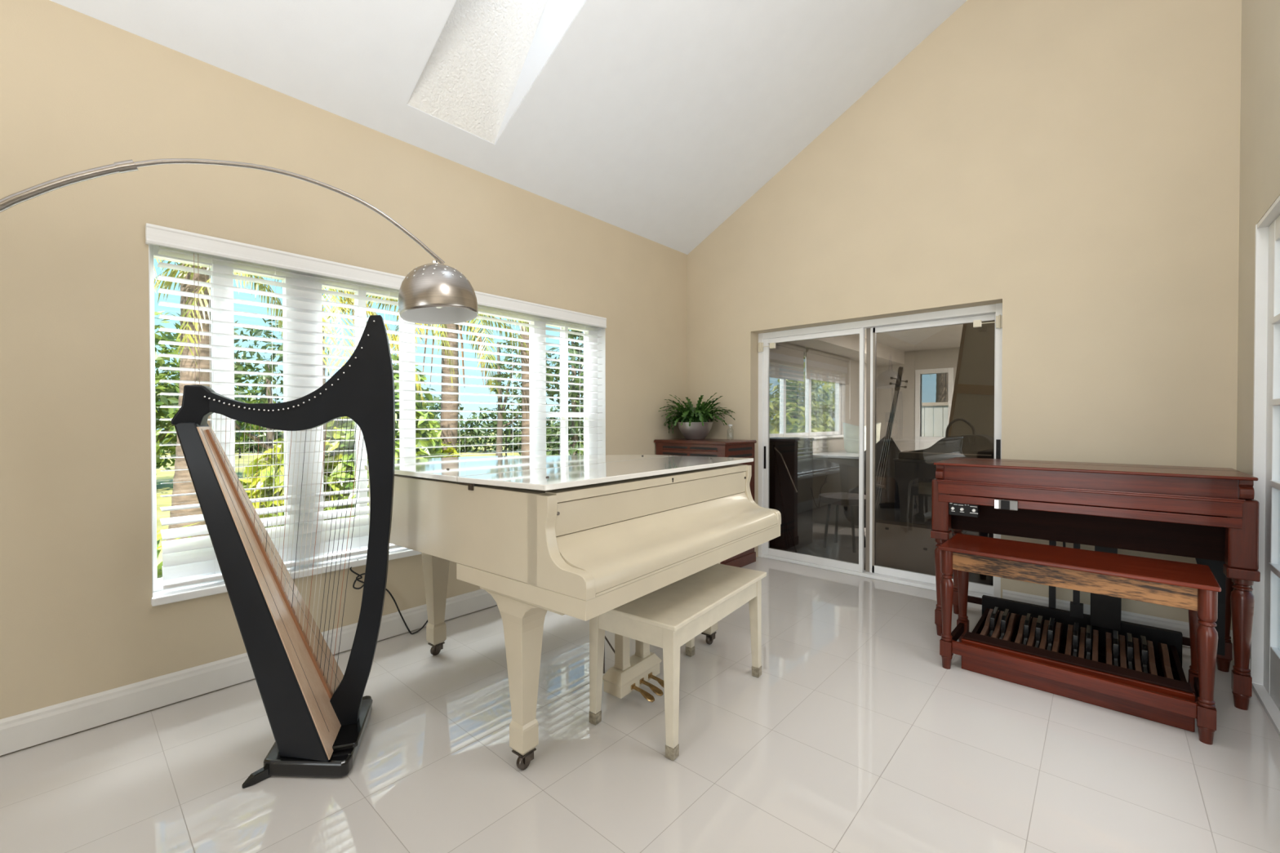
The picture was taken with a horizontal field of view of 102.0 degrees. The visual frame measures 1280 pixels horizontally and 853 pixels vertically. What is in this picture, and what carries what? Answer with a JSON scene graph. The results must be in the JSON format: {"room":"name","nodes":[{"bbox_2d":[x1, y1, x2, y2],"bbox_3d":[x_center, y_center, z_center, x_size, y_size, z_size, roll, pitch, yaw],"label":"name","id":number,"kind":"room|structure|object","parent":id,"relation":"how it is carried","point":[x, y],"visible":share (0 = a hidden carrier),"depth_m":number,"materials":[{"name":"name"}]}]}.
{"room":"music room","nodes":[
{"label":"music room","id":0,"kind":"room"},
{"bbox_2d":[0,0,687,755],"bbox_3d":[-2.103,-0.113,2.276,0.160,3.033,8.110,0,1,42],"label":"wall","id":1,"kind":"structure","parent":0,"point":[79,91],"depth_m":2.16,"materials":[{"name":"beige paint"}]},
{"bbox_2d":[0,589,497,755],"bbox_3d":[-2.083,1.134,2.179,0.014,0.128,7.650,0,1,42],"label":"baseboard","id":2,"kind":"structure","parent":1,"relation":"attached to","point":[34,727],"depth_m":2.21,"materials":[{"name":"paint"}]},
{"bbox_2d":[148,244,605,606],"bbox_3d":[-1.225,-0.029,3.237,0.188,1.555,2.696,0,1,42],"label":"window","id":3,"kind":"structure","parent":1,"relation":"in","point":[161,596],"depth_m":2.70,"materials":[{"name":"white paint"}]},
{"bbox_2d":[145,222,606,589],"bbox_3d":[-1.196,-0.085,3.194,0.096,1.552,2.682,0,1,42],"label":"blind","id":4,"kind":"object","parent":3,"relation":"attached to","point":[193,556],"visible":0.73,"depth_m":2.64,"materials":[{"name":"white plastic"}]},
{"bbox_2d":[349,559,427,634],"bbox_3d":[-1.355,0.956,2.949,0.052,0.486,0.540,0,1,40],"label":"power cord","id":5,"kind":"object","parent":1,"relation":"attached to","point":[357,579],"visible":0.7,"depth_m":2.91,"materials":[{"name":"black rubber"}]},
{"bbox_2d":[49,0,967,254],"bbox_3d":[-0.781,-2.599,0.978,4.000,2.218,8.260,0,1,42],"label":"ceiling","id":6,"kind":"structure","parent":0,"point":[656,121],"depth_m":3.19,"materials":[{"name":"white paint"}]},
{"bbox_2d":[406,0,586,143],"bbox_3d":[-0.456,-2.412,2.430,1.750,1.351,0.625,0,1,42],"label":"window","id":7,"kind":"structure","parent":6,"relation":"attached to","point":[486,55],"depth_m":2.85,"materials":[{"name":"paint"}]},
{"bbox_2d":[0,522,1279,852],"bbox_3d":[0.822,1.246,2.768,3.950,0.100,12.800,0,1,42],"label":"floor","id":8,"kind":"structure","parent":0,"point":[853,735],"depth_m":1.85,"materials":[{"name":"tile"}]},
{"bbox_2d":[0,158,478,324],"bbox_3d":[-1.634,0.127,1.745,2.159,2.164,0.322,0,1,-34],"label":"arc floor lamp","id":9,"kind":"object","parent":8,"relation":"on","point":[434,292],"visible":1,"depth_m":2.10,"materials":[{"name":"silver metal"}]},
{"bbox_2d":[171,315,395,788],"bbox_3d":[-1.285,0.391,1.917,0.688,1.632,0.464,0,1,-18],"label":"harp","id":10,"kind":"object","parent":8,"relation":"on","point":[318,715],"visible":1,"depth_m":1.88,"materials":[{"name":"black wood"}]},
{"bbox_2d":[364,454,781,770],"bbox_3d":[-0.361,0.684,2.614,1.640,1.028,1.480,0,1,38],"label":"grand piano","id":11,"kind":"object","parent":8,"relation":"on","point":[584,538],"visible":0.91,"depth_m":1.93,"materials":[{"name":"white wood"}]},
{"bbox_2d":[589,563,766,760],"bbox_3d":[0.190,0.953,2.296,0.444,0.498,0.824,0,1,36],"label":"piano bench","id":12,"kind":"object","parent":8,"relation":"on","point":[669,617],"visible":0.77,"depth_m":2.08,"materials":[{"name":"beige wood"}]},
{"bbox_2d":[653,438,756,567],"bbox_3d":[0.569,0.647,4.573,0.750,1.060,0.498,0,1,42],"label":"base cabinet","id":13,"kind":"object","parent":8,"relation":"on","point":[736,448],"visible":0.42,"depth_m":4.38,"materials":[{"name":"brown wood"}]},
{"bbox_2d":[658,392,734,439],"bbox_3d":[0.501,-0.092,4.592,0.680,0.419,0.636,0,1,42],"label":"potted fern","id":14,"kind":"object","parent":13,"relation":"on","point":[695,425],"visible":1,"depth_m":4.55,"materials":[{"name":"green plant"}]},
{"bbox_2d":[677,422,712,439],"bbox_3d":[0.495,0.038,4.656,0.320,0.156,0.320,0,1,42],"label":"pot","id":15,"kind":"object","parent":14,"relation":"attached to","point":[695,431],"depth_m":4.55,"materials":[{"name":"silver metal"}]},
{"bbox_2d":[773,444,797,552],"bbox_3d":[1.363,0.676,4.854,0.133,0.998,0.270,0,1,-12],"label":"microphone stand","id":16,"kind":"object","parent":8,"relation":"on","point":[787,545],"visible":0.89,"depth_m":4.82,"materials":[{"name":"black metal"}]},
{"bbox_2d":[768,437,813,550],"bbox_3d":[1.459,0.643,5.170,0.390,1.055,0.440,0,1,42],"label":"base cabinet","id":17,"kind":"object","parent":8,"relation":"on","point":[797,453],"visible":0.7,"depth_m":4.99,"materials":[{"name":"black wood"}]},
{"bbox_2d":[818,492,866,552],"bbox_3d":[1.982,0.917,5.014,0.480,0.512,0.480,0,1,42],"label":"round stool","id":18,"kind":"object","parent":8,"relation":"on","point":[851,500],"visible":0.8,"depth_m":4.92,"materials":[{"name":"black wood"}]},
{"bbox_2d":[812,449,902,528],"bbox_3d":[2.775,0.744,6.650,0.690,0.819,1.530,0,1,42],"label":"storage chest","id":19,"kind":"object","parent":8,"relation":"on","point":[837,471],"visible":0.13,"depth_m":6.11,"materials":[{"name":"black wood"}]},
{"bbox_2d":[842,422,880,453],"bbox_3d":[2.801,0.142,6.553,0.470,0.385,0.260,0,1,42],"label":"tote bag","id":20,"kind":"object","parent":19,"relation":"on","point":[851,432],"visible":0.56,"depth_m":6.51,"materials":[{"name":"fabric"}]},
{"bbox_2d":[843,366,907,528],"bbox_3d":[2.440,0.277,5.367,0.600,1.782,0.307,0,1,30],"label":"double bass","id":21,"kind":"object","parent":8,"relation":"on","point":[886,449],"visible":0.44,"depth_m":5.25,"materials":[{"name":"black wood"}]},
{"bbox_2d":[875,519,937,575],"bbox_3d":[2.120,0.978,4.161,0.545,0.410,0.072,0,1,42],"label":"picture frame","id":22,"kind":"object","parent":8,"relation":"on","point":[907,546],"visible":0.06,"depth_m":4.14,"materials":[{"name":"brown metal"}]},
{"bbox_2d":[893,457,991,535],"bbox_3d":[2.580,0.728,4.369,0.710,0.900,0.480,0,1,42],"label":"base cabinet","id":23,"kind":"object","parent":8,"relation":"on","point":[913,478],"visible":0.21,"depth_m":4.33,"materials":[{"name":"brown wood"}]},
{"bbox_2d":[897,417,994,460],"bbox_3d":[2.563,0.104,4.323,0.681,0.347,0.306,0,1,42],"label":"instrument case","id":24,"kind":"object","parent":23,"relation":"on","point":[971,446],"visible":0.94,"depth_m":4.15,"materials":[{"name":"plastic"}]},
{"bbox_2d":[948,320,995,438],"bbox_3d":[3.374,0.083,4.846,1.085,2.274,0.246,0,1,42],"label":"plywood sheet","id":25,"kind":"object","parent":8,"relation":"on","point":[973,395],"visible":0.13,"depth_m":5.00,"materials":[{"name":"brown wood"}]},
{"bbox_2d":[964,531,993,585],"bbox_3d":[2.587,1.002,3.892,0.260,0.360,0.247,0,1,42],"label":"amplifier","id":26,"kind":"object","parent":8,"relation":"on","point":[973,577],"visible":0.15,"depth_m":3.83,"materials":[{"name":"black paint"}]},
{"bbox_2d":[968,572,993,582],"bbox_3d":[2.508,0.994,3.804,0.220,0.280,0.005,0,1,42],"label":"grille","id":27,"kind":"object","parent":26,"relation":"attached to","point":[973,577],"depth_m":3.81,"materials":[{"name":"grey metal"}]},
{"bbox_2d":[961,595,1195,732],"bbox_3d":[2.143,1.104,2.587,0.840,0.185,0.785,0,1,42],"label":"pedalboard","id":28,"kind":"object","parent":8,"relation":"on","point":[1146,657],"visible":0.92,"depth_m":2.48,"materials":[{"name":"brown wood"}]},
{"bbox_2d":[937,533,1221,745],"bbox_3d":[1.955,0.896,2.393,0.936,0.606,0.419,1,1,43],"label":"bench","id":29,"kind":"object","parent":8,"relation":"on","point":[1193,588],"visible":0.95,"depth_m":2.22,"materials":[{"name":"brown wood"}]},
{"bbox_2d":[930,457,1260,710],"bbox_3d":[2.285,0.700,2.742,1.220,0.990,0.598,0,1,42],"label":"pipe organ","id":30,"kind":"object","parent":8,"relation":"on","point":[1211,516],"visible":0.89,"depth_m":2.52,"materials":[{"name":"brown wood"}]},
{"bbox_2d":[793,351,877,453],"bbox_3d":[2.330,-0.008,6.805,0.100,2.320,4.550,0,1,42],"label":"wall","id":31,"kind":"structure","parent":0,"point":[850,393],"depth_m":7.51,"materials":[{"name":"white paint"}]},
{"bbox_2d":[769,352,844,439],"bbox_3d":[1.965,-0.383,6.356,0.150,1.080,2.660,0,1,42],"label":"window","id":32,"kind":"structure","parent":31,"relation":"in","point":[807,433],"depth_m":6.55,"materials":[{"name":"white paint"}]},
{"bbox_2d":[769,342,805,418],"bbox_3d":[1.524,-0.520,5.742,0.065,0.868,1.360,0,1,42],"label":"roller shade","id":33,"kind":"object","parent":32,"relation":"attached to","point":[786,360],"visible":0.63,"depth_m":5.94,"materials":[{"name":"fabric"}]},
{"bbox_2d":[805,347,850,384],"bbox_3d":[2.495,-0.532,6.826,0.065,0.868,1.390,0,1,42],"label":"roller shade","id":34,"kind":"object","parent":32,"relation":"attached to","point":[821,366],"visible":0.95,"depth_m":6.76,"materials":[{"name":"fabric"}]},
{"bbox_2d":[785,334,904,365],"bbox_3d":[2.516,-1.066,6.626,0.398,0.200,4.550,0,1,42],"label":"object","id":35,"kind":"structure","parent":31,"relation":"attached to","point":[847,346],"depth_m":6.63,"materials":[{"name":"white paint"}]},
{"bbox_2d":[857,324,963,351],"bbox_3d":[3.655,-1.207,5.673,3.570,0.100,4.650,0,1,42],"label":"ceiling","id":36,"kind":"structure","parent":0,"point":[944,336],"depth_m":6.87,"materials":[{"name":"white paint"}]},
{"bbox_2d":[877,346,959,451],"bbox_3d":[5.173,-0.017,7.381,3.370,2.320,0.100,0,1,42],"label":"wall","id":37,"kind":"structure","parent":0,"point":[903,433],"depth_m":8.18,"materials":[{"name":"white paint"}]},
{"bbox_2d":[915,367,953,450],"bbox_3d":[4.509,0.088,7.936,0.520,1.940,0.080,0,1,42],"label":"window","id":38,"kind":"structure","parent":37,"relation":"in","point":[921,442],"depth_m":8.00,"materials":[{"name":"white paint"}]},
{"bbox_2d":[687,0,1241,648],"bbox_3d":[1.940,-1.146,3.887,3.705,4.858,0.300,0,1,42],"label":"wall","id":39,"kind":"structure","parent":0,"point":[1073,166],"depth_m":3.19,"materials":[{"name":"beige paint"}]},
{"bbox_2d":[757,302,1002,598],"bbox_3d":[1.770,0.175,4.085,1.828,2.012,0.155,0,1,42],"label":"door","id":40,"kind":"structure","parent":39,"relation":"in","point":[975,315],"depth_m":4.08,"materials":[{"name":"white metal"}]},
{"bbox_2d":[1002,589,1232,647],"bbox_3d":[2.711,1.121,3.013,0.992,0.128,0.014,0,1,42],"label":"baseboard","id":41,"kind":"structure","parent":39,"relation":"attached to","point":[1183,627],"depth_m":2.95,"materials":[{"name":"paint"}]},
{"bbox_2d":[1236,0,1279,658],"bbox_3d":[0.635,-1.099,-0.185,0.150,4.853,8.110,0,1,42],"label":"wall","id":42,"kind":"structure","parent":0,"point":[1260,119],"depth_m":2.42,"materials":[{"name":"beige paint"}]},
{"bbox_2d":[1231,635,1250,669],"bbox_3d":[2.951,1.133,2.548,0.014,0.113,0.386,0,1,42],"label":"baseboard","id":43,"kind":"structure","parent":42,"relation":"attached to","point":[1232,642],"depth_m":2.64,"materials":[{"name":"paint"}]},
{"bbox_2d":[1249,195,1279,737],"bbox_3d":[2.218,0.147,1.613,0.173,2.120,1.960,0,1,42],"label":"door","id":44,"kind":"structure","parent":42,"relation":"in","point":[1264,668],"depth_m":2.31,"materials":[{"name":"white paint"}]},
{"label":"outside","id":45,"kind":"structure","parent":0,"visible":0},
{"bbox_2d":[155,431,924,565],"bbox_3d":[-16.873,1.268,28.526,56.830,0.350,100.000,0,1,42],"label":"ground","id":46,"kind":"structure","parent":45,"point":[162,477],"depth_m":13.21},
{"bbox_2d":[156,535,191,578],"bbox_3d":[-3.791,1.029,3.999,1.805,0.625,1.751,0,1,7],"label":"leaf plant","id":47,"kind":"object","parent":46,"relation":"on","point":[159,566],"visible":0.02,"depth_m":4.04,"materials":[{"name":"green plant"}]},
{"bbox_2d":[156,522,199,569],"bbox_3d":[-4.348,1.079,4.101,1.509,0.650,1.398,0,1,42],"label":"leaf plant","id":48,"kind":"object","parent":46,"relation":"on","point":[158,537],"visible":0.02,"depth_m":4.62,"materials":[{"name":"yellow plant"}]},
{"bbox_2d":[154,311,275,475],"bbox_3d":[-9.658,-0.585,10.723,3.722,3.723,3.986,0,1,42],"label":"tree","id":49,"kind":"object","parent":46,"relation":"on","point":[162,387],"visible":0.12,"depth_m":10.40,"materials":[{"name":"green plant"}]},
{"bbox_2d":[160,318,333,460],"bbox_3d":[-6.826,-0.361,9.656,2.011,3.293,3.260,0,1,28],"label":"tree","id":50,"kind":"object","parent":46,"relation":"on","point":[267,391],"visible":0.19,"depth_m":9.30,"materials":[{"name":"green plant"}]},
{"bbox_2d":[153,258,353,540],"bbox_3d":[-4.795,-0.539,5.616,3.431,3.756,3.094,0,1,42],"label":"palm tree","id":51,"kind":"object","parent":46,"relation":"on","point":[180,463],"visible":0.08,"depth_m":5.37,"materials":[{"name":"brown plant"}]},
{"bbox_2d":[154,262,455,492],"bbox_3d":[-3.498,-0.358,5.840,2.552,3.372,3.249,0,1,42],"label":"palm tree","id":52,"kind":"object","parent":46,"relation":"on","point":[182,274],"visible":0.23,"depth_m":5.26,"materials":[{"name":"green plant"}]},
{"bbox_2d":[265,497,344,528],"bbox_3d":[-3.776,1.052,5.527,1.428,0.553,1.319,0,1,3],"label":"leaf plant","id":53,"kind":"object","parent":46,"relation":"on","point":[273,515],"visible":0.03,"depth_m":5.75,"materials":[{"name":"green plant"}]},
{"bbox_2d":[239,416,399,526],"bbox_3d":[-3.824,0.502,6.529,1.304,1.625,1.998,0,1,42],"label":"shrub","id":54,"kind":"object","parent":46,"relation":"on","point":[246,484],"visible":0.13,"depth_m":5.99,"materials":[{"name":"green plant"}]},
{"bbox_2d":[275,387,463,436],"bbox_3d":[-7.840,-0.078,15.168,5.248,2.618,2.880,0,1,-36],"label":"tree","id":55,"kind":"object","parent":46,"relation":"on","point":[435,398],"visible":0.02,"depth_m":15.80,"materials":[{"name":"green plant"}]},
{"bbox_2d":[323,354,447,519],"bbox_3d":[-3.132,0.252,6.349,1.228,2.307,1.421,0,1,42],"label":"shrub","id":56,"kind":"object","parent":46,"relation":"on","point":[419,405],"visible":0.17,"depth_m":6.25,"materials":[{"name":"green plant"}]},
{"bbox_2d":[239,435,569,457],"bbox_3d":[-6.042,0.752,19.502,18.027,0.850,0.057,0,1,0],"label":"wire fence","id":57,"kind":"object","parent":46,"relation":"on","point":[558,436],"visible":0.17,"depth_m":19.49,"materials":[{"name":"black metal"}]},
{"bbox_2d":[396,404,464,457],"bbox_3d":[-3.524,0.363,7.844,1.583,1.998,1.620,0,1,42],"label":"shrub","id":58,"kind":"object","parent":46,"relation":"on","point":[451,449],"visible":0.02,"depth_m":7.86,"materials":[{"name":"green plant"}]},
{"bbox_2d":[324,294,547,457],"bbox_3d":[-2.913,-0.417,8.326,2.949,3.447,3.101,0,1,1],"label":"palm tree","id":59,"kind":"object","parent":46,"relation":"on","point":[445,397],"visible":0.22,"depth_m":7.92,"materials":[{"name":"green plant"}]},
{"bbox_2d":[155,405,786,453],"bbox_3d":[-6.362,0.105,22.961,30.574,2.744,2.490,0,1,0],"label":"hedge","id":60,"kind":"object","parent":46,"relation":"on","point":[470,441],"visible":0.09,"depth_m":22.52,"materials":[{"name":"green plant"}]},
{"bbox_2d":[484,333,546,456],"bbox_3d":[-3.303,-0.623,13.701,1.702,3.722,1.983,0,1,-28],"label":"tree","id":61,"kind":"object","parent":46,"relation":"on","point":[500,415],"visible":0.32,"depth_m":13.28,"materials":[{"name":"green plant"}]},
{"bbox_2d":[520,320,529,455],"bbox_3d":[-1.983,-0.804,9.073,2.909,4.184,2.619,0,1,42],"label":"palm tree","id":62,"kind":"object","parent":46,"relation":"on","point":[525,439],"visible":0.1,"depth_m":8.90,"materials":[{"name":"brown plant"}]},
{"bbox_2d":[518,328,583,455],"bbox_3d":[-1.210,-0.454,10.504,2.485,3.701,1.791,0,1,-10],"label":"tree","id":63,"kind":"object","parent":46,"relation":"on","point":[572,438],"visible":0.2,"depth_m":10.27,"materials":[{"name":"green plant"}]},
{"bbox_2d":[769,357,835,433],"bbox_3d":[3.213,-0.104,11.338,2.790,3.006,4.054,0,1,42],"label":"shrub","id":64,"kind":"object","parent":46,"relation":"on","point":[823,415],"visible":0.25,"depth_m":10.68,"materials":[{"name":"green plant"}]},
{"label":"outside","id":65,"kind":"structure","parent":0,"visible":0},
{"bbox_3d":[20.494,1.363,14.562,16.850,0.380,30.990,0,1,42],"label":"ground","id":66,"kind":"structure","parent":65,"visible":0},
{"bbox_2d":[921,402,947,436],"bbox_3d":[5.590,0.403,9.254,3.000,1.680,0.080,0,1,42],"label":"fence","id":67,"kind":"object","parent":66,"relation":"on","point":[934,419],"visible":0.03,"depth_m":9.43,"materials":[{"name":"white wood"}]},
{"bbox_2d":[929,373,947,410],"bbox_3d":[6.321,-0.372,10.740,2.804,3.221,2.654,0,1,5],"label":"palm tree","id":68,"kind":"object","parent":66,"relation":"on","point":[941,394],"visible":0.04,"depth_m":10.67,"materials":[{"name":"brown plant"}]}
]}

